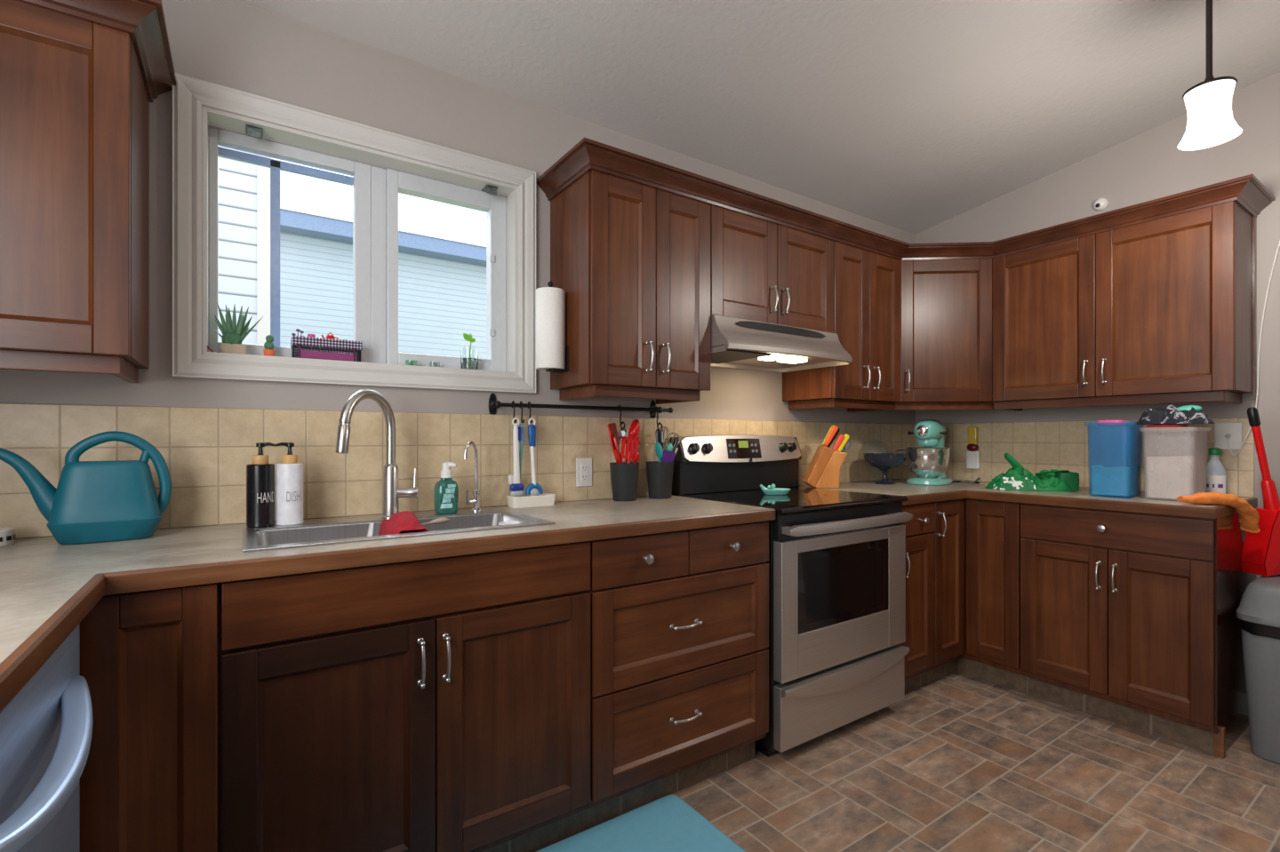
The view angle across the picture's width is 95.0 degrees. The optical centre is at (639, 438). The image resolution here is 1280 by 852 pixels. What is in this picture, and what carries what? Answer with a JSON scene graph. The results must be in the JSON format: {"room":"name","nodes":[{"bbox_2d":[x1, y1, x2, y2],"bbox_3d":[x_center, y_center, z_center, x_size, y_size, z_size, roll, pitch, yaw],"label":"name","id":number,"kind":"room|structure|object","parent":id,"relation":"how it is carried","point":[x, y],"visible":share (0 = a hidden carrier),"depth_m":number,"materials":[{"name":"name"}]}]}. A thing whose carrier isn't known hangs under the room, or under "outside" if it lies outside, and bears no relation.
{"room":"kitchen","nodes":[
{"label":"kitchen","id":0,"kind":"room"},
{"bbox_2d":[0,0,915,495],"bbox_3d":[-0.114,-0.056,2.520,4.649,2.440,0.150,0,0,-34],"label":"wall","id":1,"kind":"structure","parent":0,"point":[236,44],"depth_m":1.90,"materials":[{"name":"grey paint"}]},
{"bbox_2d":[0,0,175,383],"bbox_3d":[-1.413,-0.565,1.314,0.565,0.837,0.385,0,0,-34],"label":"upper cabinet","id":2,"kind":"object","parent":1,"relation":"attached to","point":[79,79],"visible":1,"depth_m":1.29,"materials":[{"name":"brown wood"}]},
{"bbox_2d":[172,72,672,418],"bbox_3d":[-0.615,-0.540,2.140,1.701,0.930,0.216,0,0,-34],"label":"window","id":3,"kind":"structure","parent":1,"relation":"in","point":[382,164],"depth_m":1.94,"materials":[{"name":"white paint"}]},
{"bbox_2d":[214,304,262,354],"bbox_3d":[-1.194,-0.321,1.748,0.123,0.151,0.074,0,0,-34],"label":"aloe","id":4,"kind":"object","parent":3,"relation":"on","point":[234,334],"visible":0.95,"depth_m":1.73,"materials":[{"name":"plant"}]},
{"bbox_2d":[219,343,247,354],"bbox_3d":[-1.206,-0.261,1.742,0.066,0.030,0.066,0,0,-34],"label":"pot","id":5,"kind":"object","parent":4,"relation":"attached to","point":[226,348],"depth_m":1.72,"materials":[{"name":"ceramic"}]},
{"bbox_2d":[263,335,275,356],"bbox_3d":[-1.135,-0.281,1.796,0.038,0.070,0.038,0,0,-34],"label":"potted cactus","id":6,"kind":"object","parent":3,"relation":"on","point":[268,345],"visible":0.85,"depth_m":1.79,"materials":[{"name":"green plant"}]},
{"bbox_2d":[263,349,275,356],"bbox_3d":[-1.135,-0.258,1.796,0.032,0.024,0.032,0,0,-34],"label":"pot","id":7,"kind":"object","parent":6,"relation":"attached to","point":[267,352],"depth_m":1.78,"materials":[{"name":"ceramic"}]},
{"bbox_2d":[290,336,362,361],"bbox_3d":[-1.004,-0.280,1.883,0.196,0.068,0.079,0,0,-34],"label":"wire basket","id":8,"kind":"object","parent":3,"relation":"on","point":[304,343],"visible":0.86,"depth_m":1.85,"materials":[{"name":"fabric"}]},
{"bbox_2d":[297,350,356,361],"bbox_3d":[-1.004,-0.259,1.880,0.162,0.025,0.068,0,0,-34],"label":"tray","id":9,"kind":"object","parent":8,"relation":"on","point":[301,354],"depth_m":1.85,"materials":[{"name":"plastic"}]},
{"bbox_2d":[320,332,338,339],"bbox_3d":[-0.998,-0.323,1.890,0.044,0.038,0.030,0,0,-4],"label":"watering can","id":10,"kind":"object","parent":8,"relation":"in","point":[328,336],"visible":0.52,"depth_m":1.88,"materials":[{"name":"red plastic"}]},
{"bbox_2d":[405,360,417,366],"bbox_3d":[-0.793,-0.257,2.034,0.040,0.022,0.040,0,0,-34],"label":"glass dish","id":11,"kind":"object","parent":3,"relation":"on","point":[407,362],"visible":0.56,"depth_m":2.02,"materials":[{"name":"green"}]},
{"bbox_2d":[428,361,439,367],"bbox_3d":[-0.733,-0.258,2.087,0.040,0.024,0.040,0,0,-34],"label":"glass dish","id":12,"kind":"object","parent":3,"relation":"on","point":[430,364],"visible":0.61,"depth_m":2.07,"materials":[{"name":"white"}]},
{"bbox_2d":[463,333,475,346],"bbox_3d":[-0.625,-0.325,2.148,0.045,0.118,0.010,0,0,-34],"label":"plant cutting","id":13,"kind":"object","parent":3,"relation":"in","point":[468,338],"visible":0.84,"depth_m":2.15,"materials":[{"name":"green plant"}]},
{"bbox_2d":[512,400,516,423],"bbox_3d":[-0.456,-0.094,2.125,0.006,0.081,0.039,0,0,-34],"label":"s-hook","id":14,"kind":"object","parent":3,"relation":"hanging from","point":[513,402],"visible":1,"depth_m":2.12,"materials":[{"name":"black metal"}]},
{"bbox_2d":[509,417,524,495],"bbox_3d":[-0.443,0.066,2.114,0.052,0.279,0.023,0,0,-34],"label":"dish brush","id":15,"kind":"object","parent":14,"relation":"hanging from","point":[516,488],"visible":1,"depth_m":2.11,"materials":[{"name":"white plastic"}]},
{"bbox_2d":[655,406,660,425],"bbox_3d":[0.073,-0.094,2.485,0.006,0.081,0.039,0,0,-34],"label":"s-hook","id":16,"kind":"object","parent":3,"relation":"hanging from","point":[656,406],"visible":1,"depth_m":2.48,"materials":[{"name":"black metal"}]},
{"bbox_2d":[655,422,663,448],"bbox_3d":[0.083,-0.006,2.470,0.044,0.118,0.024,0,0,-34],"label":"can opener","id":17,"kind":"object","parent":16,"relation":"hanging from","point":[660,433],"visible":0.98,"depth_m":2.46,"materials":[{"name":"black metal"}]},
{"bbox_2d":[0,402,915,539],"bbox_3d":[-0.070,0.082,2.455,4.349,0.336,0.008,0,0,-34],"label":"backsplash","id":18,"kind":"structure","parent":1,"relation":"attached to","point":[206,452],"depth_m":1.86,"materials":[{"name":"beige tile"}]},
{"bbox_2d":[576,457,591,487],"bbox_3d":[-0.222,0.137,2.341,0.072,0.115,0.009,0,0,-34],"label":"outlet","id":19,"kind":"object","parent":1,"relation":"attached to","point":[583,465],"visible":1,"depth_m":2.34,"materials":[{"name":"white plastic"}]},
{"bbox_2d":[581,464,588,480],"bbox_3d":[-0.220,0.137,2.339,0.034,0.068,0.004,0,0,-34],"label":"receptacle","id":20,"kind":"object","parent":19,"relation":"attached to","point":[584,467],"depth_m":2.34,"materials":[{"name":"white plastic"}]},
{"bbox_2d":[550,170,710,404],"bbox_3d":[-0.025,-0.539,2.273,0.539,0.786,0.357,0,0,-34],"label":"upper cabinet","id":21,"kind":"object","parent":1,"relation":"attached to","point":[630,260],"visible":0.98,"depth_m":2.13,"materials":[{"name":"brown wood"}]},
{"bbox_2d":[545,281,568,373],"bbox_3d":[-0.307,-0.407,2.150,0.066,0.326,0.080,0,0,-34],"label":"paper towel holder","id":22,"kind":"object","parent":21,"relation":"attached to","point":[549,284],"visible":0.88,"depth_m":2.13,"materials":[{"name":"black metal"}]},
{"bbox_2d":[536,287,565,370],"bbox_3d":[-0.326,-0.394,2.138,0.105,0.286,0.105,0,0,-34],"label":"paper towel roll","id":23,"kind":"object","parent":22,"relation":"on","point":[550,301],"visible":0.89,"depth_m":2.09,"materials":[{"name":"paper"}]},
{"bbox_2d":[536,137,1275,260],"bbox_3d":[1.077,-0.950,2.528,2.996,0.067,0.945,0,0,-6],"label":"crown molding","id":24,"kind":"structure","parent":21,"relation":"attached to","point":[588,155],"depth_m":2.39,"materials":[{"name":"brown wood"}]},
{"bbox_2d":[710,205,833,333],"bbox_3d":[0.511,-0.709,2.637,0.756,0.446,0.357,0,0,-34],"label":"upper cabinet","id":25,"kind":"object","parent":1,"relation":"attached to","point":[761,270],"visible":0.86,"depth_m":2.49,"materials":[{"name":"brown wood"}]},
{"bbox_2d":[710,313,852,372],"bbox_3d":[0.538,-0.411,2.598,0.752,0.153,0.450,0,0,-34],"label":"range hood","id":26,"kind":"object","parent":25,"relation":"attached to","point":[737,343],"visible":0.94,"depth_m":2.46,"materials":[{"name":"silver metal"}]},
{"bbox_2d":[782,241,900,412],"bbox_3d":[1.047,-0.539,3.001,0.538,0.786,0.357,0,0,-34],"label":"upper cabinet","id":27,"kind":"object","parent":1,"relation":"attached to","point":[867,284],"visible":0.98,"depth_m":2.87,"materials":[{"name":"brown wood"}]},
{"bbox_2d":[894,258,993,410],"bbox_3d":[1.615,-0.539,3.238,0.679,0.786,0.604,0,0,-34],"label":"upper cabinet","id":28,"kind":"object","parent":1,"relation":"attached to","point":[947,305],"visible":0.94,"depth_m":3.02,"materials":[{"name":"brown wood"}]},
{"bbox_2d":[507,424,524,484],"bbox_3d":[-0.447,0.058,2.128,0.063,0.217,0.020,0,0,-34],"label":"dish brush","id":29,"kind":"object","parent":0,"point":[510,478],"visible":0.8,"depth_m":2.13,"materials":[{"name":"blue plastic"}]},
{"bbox_2d":[238,0,1279,234],"bbox_3d":[1.614,-1.749,-0.023,4.649,0.988,6.300,0,0,-34],"label":"ceiling","id":30,"kind":"structure","parent":0,"point":[913,116],"depth_m":2.20,"materials":[{"name":"white paint"}]},
{"bbox_2d":[1177,0,1242,151],"bbox_3d":[1.794,-1.214,1.850,0.148,0.547,0.148,0,0,-34],"label":"pendant lamp","id":31,"kind":"object","parent":30,"relation":"hanging from","point":[1211,123],"visible":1,"depth_m":1.83,"materials":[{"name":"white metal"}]},
{"bbox_2d":[669,672,1279,851],"bbox_3d":[1.614,1.189,-0.023,4.649,0.050,6.300,0,0,-34],"label":"floor","id":32,"kind":"structure","parent":0,"point":[964,763],"depth_m":1.95,"materials":[{"name":"tile"}]},
{"bbox_2d":[0,624,92,851],"bbox_3d":[-1.024,0.729,0.637,0.647,0.870,0.614,0,0,-34],"label":"dishwasher","id":33,"kind":"object","parent":32,"relation":"on","point":[46,729],"visible":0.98,"depth_m":0.79,"materials":[{"name":"silver metal"}]},
{"bbox_2d":[79,583,219,851],"bbox_3d":[-1.342,0.726,1.219,0.776,0.875,0.617,0,0,-34],"label":"base cabinet","id":34,"kind":"object","parent":32,"relation":"on","point":[149,660],"visible":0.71,"depth_m":1.13,"materials":[{"name":"brown wood"}]},
{"bbox_2d":[0,495,775,713],"bbox_3d":[-0.146,0.269,0.836,2.403,0.039,2.600,0,0,-34],"label":"countertop","id":35,"kind":"structure","parent":34,"relation":"on","point":[48,588],"depth_m":1.28,"materials":[{"name":"laminate"}]},
{"bbox_2d":[0,528,15,546],"bbox_3d":[-1.512,0.231,1.358,0.092,0.037,0.093,0,0,-34],"label":"round tin","id":36,"kind":"object","parent":35,"relation":"on","point":[7,535],"visible":1,"depth_m":1.36,"materials":[{"name":"white plastic"}]},
{"bbox_2d":[0,431,171,544],"bbox_3d":[-1.355,0.116,1.399,0.374,0.266,0.134,0,0,-38],"label":"watering can","id":37,"kind":"object","parent":35,"relation":"on","point":[117,500],"visible":1,"depth_m":1.40,"materials":[{"name":"teal plastic"}]},
{"bbox_2d":[335,389,417,519],"bbox_3d":[-0.787,0.051,1.744,0.087,0.388,0.275,0,0,31],"label":"kitchen faucet","id":38,"kind":"object","parent":35,"relation":"on","point":[391,492],"visible":0.97,"depth_m":1.79,"materials":[{"name":"silver metal"}]},
{"bbox_2d":[242,508,554,551],"bbox_3d":[-0.677,0.329,1.667,0.750,0.168,0.428,0,0,-34],"label":"sink","id":39,"kind":"object","parent":35,"relation":"in","point":[366,529],"visible":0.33,"depth_m":1.67,"materials":[{"name":"silver metal"}]},
{"bbox_2d":[246,442,274,527],"bbox_3d":[-1.055,0.129,1.635,0.070,0.233,0.068,0,0,-34],"label":"soap dispenser","id":40,"kind":"object","parent":39,"relation":"on","point":[260,475],"visible":1,"depth_m":1.61,"materials":[{"name":"black plastic"}]},
{"bbox_2d":[274,442,303,526],"bbox_3d":[-0.998,0.129,1.669,0.070,0.233,0.068,0,0,-34],"label":"soap dispenser","id":41,"kind":"object","parent":39,"relation":"on","point":[290,473],"visible":1,"depth_m":1.64,"materials":[{"name":"white plastic"}]},
{"bbox_2d":[378,511,428,535],"bbox_3d":[-0.655,0.266,1.633,0.115,0.123,0.242,0,0,-34],"label":"cloth","id":42,"kind":"object","parent":39,"relation":"on","point":[404,521],"visible":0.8,"depth_m":1.58,"materials":[{"name":"red fabric"}]},
{"bbox_2d":[421,517,449,525],"bbox_3d":[-0.577,0.233,1.632,0.036,0.014,0.105,0,0,36],"label":"spoon","id":43,"kind":"object","parent":39,"relation":"on","point":[443,520],"visible":0.87,"depth_m":1.64,"materials":[{"name":"brown wood"}]},
{"bbox_2d":[433,462,458,513],"bbox_3d":[-0.634,0.162,1.921,0.076,0.166,0.061,0,0,-34],"label":"soap bottle","id":44,"kind":"object","parent":39,"relation":"on","point":[446,490],"visible":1,"depth_m":1.90,"materials":[{"name":"green plastic"}]},
{"bbox_2d":[498,520,522,525],"bbox_3d":[-0.393,0.333,1.787,0.072,0.150,0.072,0,0,-34],"label":"tumbler","id":45,"kind":"object","parent":39,"relation":"in","point":[513,522],"visible":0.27,"depth_m":1.82,"materials":[{"name":"white"}]},
{"bbox_2d":[464,440,481,511],"bbox_3d":[-0.559,0.128,1.942,0.034,0.235,0.081,0,0,30],"label":"tap","id":46,"kind":"object","parent":35,"relation":"on","point":[476,492],"visible":1,"depth_m":1.95,"materials":[{"name":"silver metal"}]},
{"bbox_2d":[506,493,555,508],"bbox_3d":[-0.398,0.230,2.150,0.170,0.040,0.078,0,0,-34],"label":"soap tray","id":47,"kind":"object","parent":35,"relation":"on","point":[544,500],"visible":0.97,"depth_m":2.12,"materials":[{"name":"white plastic"}]},
{"bbox_2d":[525,417,543,496],"bbox_3d":[-0.389,0.073,2.151,0.068,0.294,0.021,0,0,-34],"label":"dish brush","id":48,"kind":"object","parent":47,"relation":"on","point":[534,489],"visible":0.94,"depth_m":2.14,"materials":[{"name":"white plastic"}]},
{"bbox_2d":[609,462,639,501],"bbox_3d":[-0.062,0.174,2.346,0.120,0.150,0.120,0,0,-34],"label":"utensil crock","id":49,"kind":"object","parent":35,"relation":"on","point":[624,477],"visible":0.9,"depth_m":2.30,"materials":[{"name":"grey plastic"}]},
{"bbox_2d":[608,423,619,450],"bbox_3d":[-0.089,0.084,2.348,0.058,0.293,0.091,0,0,16],"label":"turner","id":50,"kind":"object","parent":49,"relation":"in","point":[612,428],"visible":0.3,"depth_m":2.34,"materials":[{"name":"red plastic"}]},
{"bbox_2d":[612,448,621,463],"bbox_3d":[-0.074,0.137,2.327,0.034,0.192,0.118,0,0,30],"label":"spatula","id":51,"kind":"object","parent":49,"relation":"in","point":[615,452],"visible":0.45,"depth_m":2.29,"materials":[{"name":"red plastic"}]},
{"bbox_2d":[613,435,623,463],"bbox_3d":[-0.080,0.110,2.325,0.050,0.243,0.102,0,0,40],"label":"spatula","id":52,"kind":"object","parent":49,"relation":"in","point":[614,436],"visible":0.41,"depth_m":2.29,"materials":[{"name":"red plastic"}]},
{"bbox_2d":[620,436,639,463],"bbox_3d":[-0.046,0.112,2.330,0.084,0.237,0.030,0,0,-39],"label":"slotted turner","id":53,"kind":"object","parent":49,"relation":"in","point":[628,455],"visible":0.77,"depth_m":2.32,"materials":[{"name":"red plastic"}]},
{"bbox_2d":[624,419,639,463],"bbox_3d":[-0.036,0.077,2.376,0.063,0.308,0.120,0,0,32],"label":"spoon","id":54,"kind":"object","parent":49,"relation":"in","point":[634,429],"visible":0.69,"depth_m":2.36,"materials":[{"name":"red plastic"}]},
{"bbox_2d":[617,422,626,443],"bbox_3d":[-0.068,-0.021,2.356,0.029,0.089,0.054,0,0,16],"label":"cutter","id":55,"kind":"object","parent":54,"relation":"attached to","point":[623,433],"visible":0.88,"depth_m":2.35,"materials":[{"name":"silver plastic"}]},
{"bbox_2d":[628,419,639,441],"bbox_3d":[-0.025,-0.029,2.394,0.044,0.098,0.088,14,-11,-4],"label":"bowl","id":56,"kind":"object","parent":54,"relation":"on","point":[634,429],"depth_m":2.36,"materials":[{"name":"red plastic"}]},
{"bbox_2d":[645,461,673,499],"bbox_3d":[0.083,0.174,2.445,0.120,0.150,0.120,0,0,-34],"label":"utensil crock","id":57,"kind":"object","parent":35,"relation":"on","point":[660,475],"visible":0.91,"depth_m":2.40,"materials":[{"name":"grey plastic"}]},
{"bbox_2d":[655,442,663,462],"bbox_3d":[0.081,0.124,2.429,0.039,0.213,0.074,0,0,12],"label":"serving spoon","id":58,"kind":"object","parent":57,"relation":"in","point":[659,451],"visible":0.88,"depth_m":2.40,"materials":[{"name":"teal plastic"}]},
{"bbox_2d":[661,449,675,462],"bbox_3d":[0.107,0.140,2.436,0.068,0.182,0.049,0,0,-39],"label":"spatula","id":59,"kind":"object","parent":57,"relation":"in","point":[668,456],"visible":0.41,"depth_m":2.42,"materials":[{"name":"purple plastic"}]},
{"bbox_2d":[665,432,679,451],"bbox_3d":[0.107,0.104,2.484,0.131,0.256,0.057,0,0,-22],"label":"whisk","id":60,"kind":"object","parent":57,"relation":"in","point":[675,435],"visible":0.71,"depth_m":2.49,"materials":[{"name":"silver metal"}]},
{"bbox_2d":[219,541,590,851],"bbox_3d":[-0.656,0.726,1.665,0.860,0.875,0.651,0,0,-34],"label":"base cabinet","id":61,"kind":"object","parent":32,"relation":"on","point":[436,705],"visible":0.98,"depth_m":1.39,"materials":[{"name":"brown wood"}]},
{"bbox_2d":[535,794,745,851],"bbox_3d":[-0.147,1.155,1.440,0.964,0.016,0.500,0,0,-34],"label":"floor mat","id":62,"kind":"object","parent":32,"relation":"on","point":[667,824],"visible":1,"depth_m":1.69,"materials":[{"name":"teal plastic"}]},
{"bbox_2d":[579,520,768,832],"bbox_3d":[-0.002,0.726,2.109,0.721,0.875,0.652,0,0,-34],"label":"base cabinet","id":63,"kind":"object","parent":32,"relation":"on","point":[679,620],"visible":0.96,"depth_m":1.84,"materials":[{"name":"brown wood"}]},
{"bbox_2d":[669,434,912,757],"bbox_3d":[0.641,0.575,2.502,0.764,1.178,0.704,0,0,-34],"label":"range","id":64,"kind":"object","parent":32,"relation":"on","point":[836,562],"visible":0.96,"depth_m":2.26,"materials":[{"name":"silver metal"}]},
{"bbox_2d":[759,484,790,495],"bbox_3d":[0.584,0.223,2.544,0.138,0.046,0.080,0,0,-9],"label":"spoon rest","id":65,"kind":"object","parent":64,"relation":"on","point":[772,491],"visible":1,"depth_m":2.52,"materials":[{"name":"green ceramic"}]},
{"bbox_2d":[761,488,790,495],"bbox_3d":[0.589,0.233,2.545,0.128,0.024,0.079,0,0,-9],"label":"bowl","id":66,"kind":"object","parent":65,"relation":"on","point":[770,491],"depth_m":2.51,"materials":[{"name":"green ceramic"}]},
{"bbox_2d":[672,487,908,515],"bbox_3d":[0.632,0.258,2.515,0.764,0.025,0.638,0,0,-34],"label":"cooktop","id":67,"kind":"object","parent":64,"relation":"in","point":[799,500],"depth_m":2.39,"materials":[{"name":"black glass"}]},
{"bbox_2d":[899,502,935,694],"bbox_3d":[1.064,0.726,2.833,0.286,0.875,0.651,0,0,-34],"label":"base cabinet","id":68,"kind":"object","parent":32,"relation":"on","point":[920,541],"visible":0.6,"depth_m":2.62,"materials":[{"name":"brown wood"}]},
{"bbox_2d":[920,498,1026,694],"bbox_3d":[1.603,0.726,3.077,0.878,0.875,0.854,0,0,-34],"label":"base cabinet","id":69,"kind":"object","parent":32,"relation":"on","point":[978,541],"visible":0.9,"depth_m":2.75,"materials":[{"name":"brown wood"}]},
{"bbox_2d":[798,478,1257,519],"bbox_3d":[1.665,0.269,2.727,1.172,0.039,1.490,0,0,-34],"label":"countertop","id":70,"kind":"structure","parent":69,"relation":"on","point":[1084,498],"depth_m":2.56,"materials":[{"name":"laminate"}]},
{"bbox_2d":[801,445,847,488],"bbox_3d":[0.923,0.143,2.938,0.201,0.212,0.090,0,0,-2],"label":"knife block","id":71,"kind":"object","parent":70,"relation":"on","point":[823,471],"visible":1,"depth_m":2.89,"materials":[{"name":"brown wood"}]},
{"bbox_2d":[818,425,838,454],"bbox_3d":[0.935,0.013,2.916,0.100,0.150,0.019,0,0,-2],"label":"kitchen knife","id":72,"kind":"object","parent":71,"relation":"in","point":[834,429],"visible":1,"depth_m":2.91,"materials":[{"name":"orange plastic"}]},
{"bbox_2d":[832,434,845,451],"bbox_3d":[0.974,0.048,2.917,0.090,0.133,0.019,0,0,-2],"label":"kitchen knife","id":73,"kind":"object","parent":71,"relation":"in","point":[841,437],"visible":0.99,"depth_m":2.91,"materials":[{"name":"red plastic"}]},
{"bbox_2d":[836,433,849,452],"bbox_3d":[0.998,0.049,2.922,0.093,0.139,0.019,0,0,-2],"label":"kitchen knife","id":74,"kind":"object","parent":71,"relation":"in","point":[846,438],"visible":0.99,"depth_m":2.91,"materials":[{"name":"yellow plastic"}]},
{"bbox_2d":[863,453,907,484],"bbox_3d":[1.335,0.168,3.199,0.229,0.164,0.229,0,0,-34],"label":"footed bowl","id":75,"kind":"object","parent":70,"relation":"on","point":[884,462],"visible":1,"depth_m":3.13,"materials":[{"name":"blue glass"}]},
{"bbox_2d":[894,419,952,485],"bbox_3d":[1.593,0.073,3.218,0.318,0.352,0.251,0,0,-26],"label":"stand mixer","id":76,"kind":"object","parent":70,"relation":"on","point":[929,463],"visible":0.91,"depth_m":3.12,"materials":[{"name":"teal metal"}]},
{"bbox_2d":[894,447,951,478],"bbox_3d":[1.552,0.134,3.204,0.224,0.163,0.263,0,0,-34],"label":"bowl","id":77,"kind":"object","parent":76,"relation":"on","point":[924,462],"depth_m":3.11,"materials":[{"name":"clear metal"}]},
{"bbox_2d":[952,477,980,483],"bbox_3d":[1.822,0.237,3.224,0.291,0.024,0.091,0,0,-30],"label":"power cord","id":78,"kind":"object","parent":70,"relation":"on","point":[979,478],"visible":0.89,"depth_m":3.20,"materials":[{"name":"black plastic"}]},
{"bbox_2d":[984,453,1079,491],"bbox_3d":[1.896,0.161,2.857,0.379,0.175,0.215,0,0,18],"label":"shopping bag","id":79,"kind":"object","parent":70,"relation":"on","point":[1017,478],"visible":1,"depth_m":2.80,"materials":[{"name":"green plastic"}]},
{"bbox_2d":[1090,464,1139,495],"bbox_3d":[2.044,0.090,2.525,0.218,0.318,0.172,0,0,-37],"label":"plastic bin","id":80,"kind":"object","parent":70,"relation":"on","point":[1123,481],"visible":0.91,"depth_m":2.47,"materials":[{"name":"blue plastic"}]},
{"bbox_2d":[1096,420,1128,426],"bbox_3d":[2.037,-0.065,2.531,0.120,0.024,0.100,0,0,-37],"label":"folded cloth","id":81,"kind":"object","parent":80,"relation":"in","point":[1104,423],"visible":1,"depth_m":2.49,"materials":[{"name":"pink fabric"}]},
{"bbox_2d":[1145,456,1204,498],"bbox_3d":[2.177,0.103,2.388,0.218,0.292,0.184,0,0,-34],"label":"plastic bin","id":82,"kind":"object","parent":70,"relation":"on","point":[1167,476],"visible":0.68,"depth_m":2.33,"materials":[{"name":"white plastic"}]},
{"bbox_2d":[1145,424,1188,430],"bbox_3d":[2.142,-0.043,2.385,0.120,0.022,0.120,0,0,-34],"label":"folded cloth","id":83,"kind":"object","parent":82,"relation":"in","point":[1148,427],"visible":1,"depth_m":2.34,"materials":[{"name":"fabric"}]},
{"bbox_2d":[1135,404,1215,424],"bbox_3d":[2.160,-0.097,2.373,0.173,0.082,0.238,0,0,-44],"label":"towel","id":84,"kind":"object","parent":82,"relation":"on","point":[1167,415],"visible":0.97,"depth_m":2.33,"materials":[{"name":"fabric"}]},
{"bbox_2d":[1176,405,1202,411],"bbox_3d":[2.177,-0.112,2.329,0.059,0.035,0.079,0,0,-42],"label":"folded cloth","id":85,"kind":"object","parent":84,"relation":"on","point":[1188,407],"visible":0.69,"depth_m":2.31,"materials":[{"name":"teal fabric"}]},
{"bbox_2d":[1203,448,1227,494],"bbox_3d":[2.439,0.145,2.490,0.079,0.208,0.078,0,0,-34],"label":"bottle","id":86,"kind":"object","parent":70,"relation":"on","point":[1215,476],"visible":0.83,"depth_m":2.47,"materials":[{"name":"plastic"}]},
{"bbox_2d":[1176,492,1260,533],"bbox_3d":[2.184,0.280,2.195,0.318,0.156,0.091,0,0,-8],"label":"gloves","id":87,"kind":"object","parent":70,"relation":"hanging from","point":[1249,517],"visible":1,"depth_m":2.17,"materials":[{"name":"orange rubber"}]},
{"bbox_2d":[1020,503,1255,759],"bbox_3d":[2.119,0.726,2.519,0.651,0.875,0.648,0,0,-34],"label":"base cabinet","id":88,"kind":"object","parent":32,"relation":"on","point":[1130,620],"visible":1,"depth_m":2.29,"materials":[{"name":"brown wood"}]},
{"bbox_2d":[1236,574,1279,765],"bbox_3d":[2.446,0.846,2.126,0.408,0.636,0.363,0,0,-34],"label":"trash can","id":89,"kind":"object","parent":32,"relation":"on","point":[1258,613],"visible":0.94,"depth_m":2.11,"materials":[{"name":"grey plastic"}]},
{"bbox_2d":[1241,407,1279,576],"bbox_3d":[2.483,0.204,2.265,0.266,0.645,0.104,0,0,0],"label":"dustpan","id":90,"kind":"object","parent":89,"relation":"on","point":[1260,552],"visible":0.94,"depth_m":2.25,"materials":[{"name":"red plastic"}]},
{"bbox_2d":[1260,480,1279,510],"bbox_3d":[2.435,0.223,2.267,0.052,0.120,0.051,-12,0,0],"label":"socket","id":91,"kind":"object","parent":90,"relation":"attached to","point":[1271,501],"depth_m":2.25,"materials":[{"name":"red plastic"}]},
{"bbox_2d":[915,72,1279,579],"bbox_3d":[3.475,-0.469,1.241,0.150,3.266,6.000,0,0,-34],"label":"wall","id":92,"kind":"structure","parent":0,"point":[1149,165],"depth_m":2.67,"materials":[{"name":"grey paint"}]},
{"bbox_2d":[966,426,980,469],"bbox_3d":[1.907,0.058,3.365,0.038,0.242,0.072,0,0,-34],"label":"air freshener","id":93,"kind":"object","parent":92,"relation":"attached to","point":[972,455],"visible":1,"depth_m":3.35,"materials":[{"name":"white plastic"}]},
{"bbox_2d":[968,426,977,444],"bbox_3d":[1.910,-0.012,3.367,0.024,0.102,0.052,0,0,-34],"label":"bottle","id":94,"kind":"object","parent":93,"relation":"on","point":[972,432],"depth_m":3.35,"materials":[{"name":"yellow plastic"}]},
{"bbox_2d":[915,417,1254,497],"bbox_3d":[2.144,0.082,3.059,0.008,0.336,1.481,0,0,-34],"label":"backsplash","id":95,"kind":"structure","parent":92,"relation":"attached to","point":[1072,446],"depth_m":2.94,"materials":[{"name":"beige tile"}]},
{"bbox_2d":[1093,197,1108,210],"bbox_3d":[2.253,-1.148,2.875,0.033,0.062,0.062,0,0,-34],"label":"detector","id":96,"kind":"object","parent":92,"relation":"attached to","point":[1101,204],"visible":1,"depth_m":2.87,"materials":[{"name":"white plastic"}]},
{"bbox_2d":[992,200,1256,411],"bbox_3d":[2.166,-0.539,2.713,0.357,0.786,0.898,0,0,-34],"label":"upper cabinet","id":97,"kind":"object","parent":92,"relation":"attached to","point":[1164,310],"visible":1,"depth_m":2.53,"materials":[{"name":"brown wood"}]},
{"bbox_2d":[1214,422,1242,449],"bbox_3d":[2.509,-0.008,2.503,0.012,0.115,0.085,0,0,-34],"label":"outlet","id":98,"kind":"object","parent":92,"relation":"attached to","point":[1234,431],"visible":0.84,"depth_m":2.50,"materials":[{"name":"white plastic"}]},
{"bbox_2d":[1227,240,1279,455],"bbox_3d":[2.577,-0.431,2.413,0.014,1.014,0.232,0,0,-37],"label":"phone cord","id":99,"kind":"object","parent":92,"relation":"attached to","point":[1277,249],"visible":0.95,"depth_m":2.43,"materials":[{"name":"white plastic"}]},
{"label":"outside","id":100,"kind":"structure","parent":0,"visible":0},
{"bbox_3d":[-7.206,1.489,12.360,28.000,0.050,23.600,0,0,-34],"label":"ground","id":101,"kind":"structure","parent":100,"visible":0},
{"bbox_2d":[218,145,270,345],"bbox_3d":[-4.901,-1.286,2.915,5.194,5.500,0.215,0,0,-34],"label":"house","id":102,"kind":"structure","parent":101,"relation":"on","point":[244,188],"depth_m":4.21,"materials":[{"name":"white paint"}]},
{"bbox_2d":[280,205,486,359],"bbox_3d":[-8.430,-1.316,8.868,12.650,5.560,6.800,0,0,-34],"label":"house","id":103,"kind":"structure","parent":101,"relation":"on","point":[442,280],"depth_m":8.48,"materials":[{"name":"white"}]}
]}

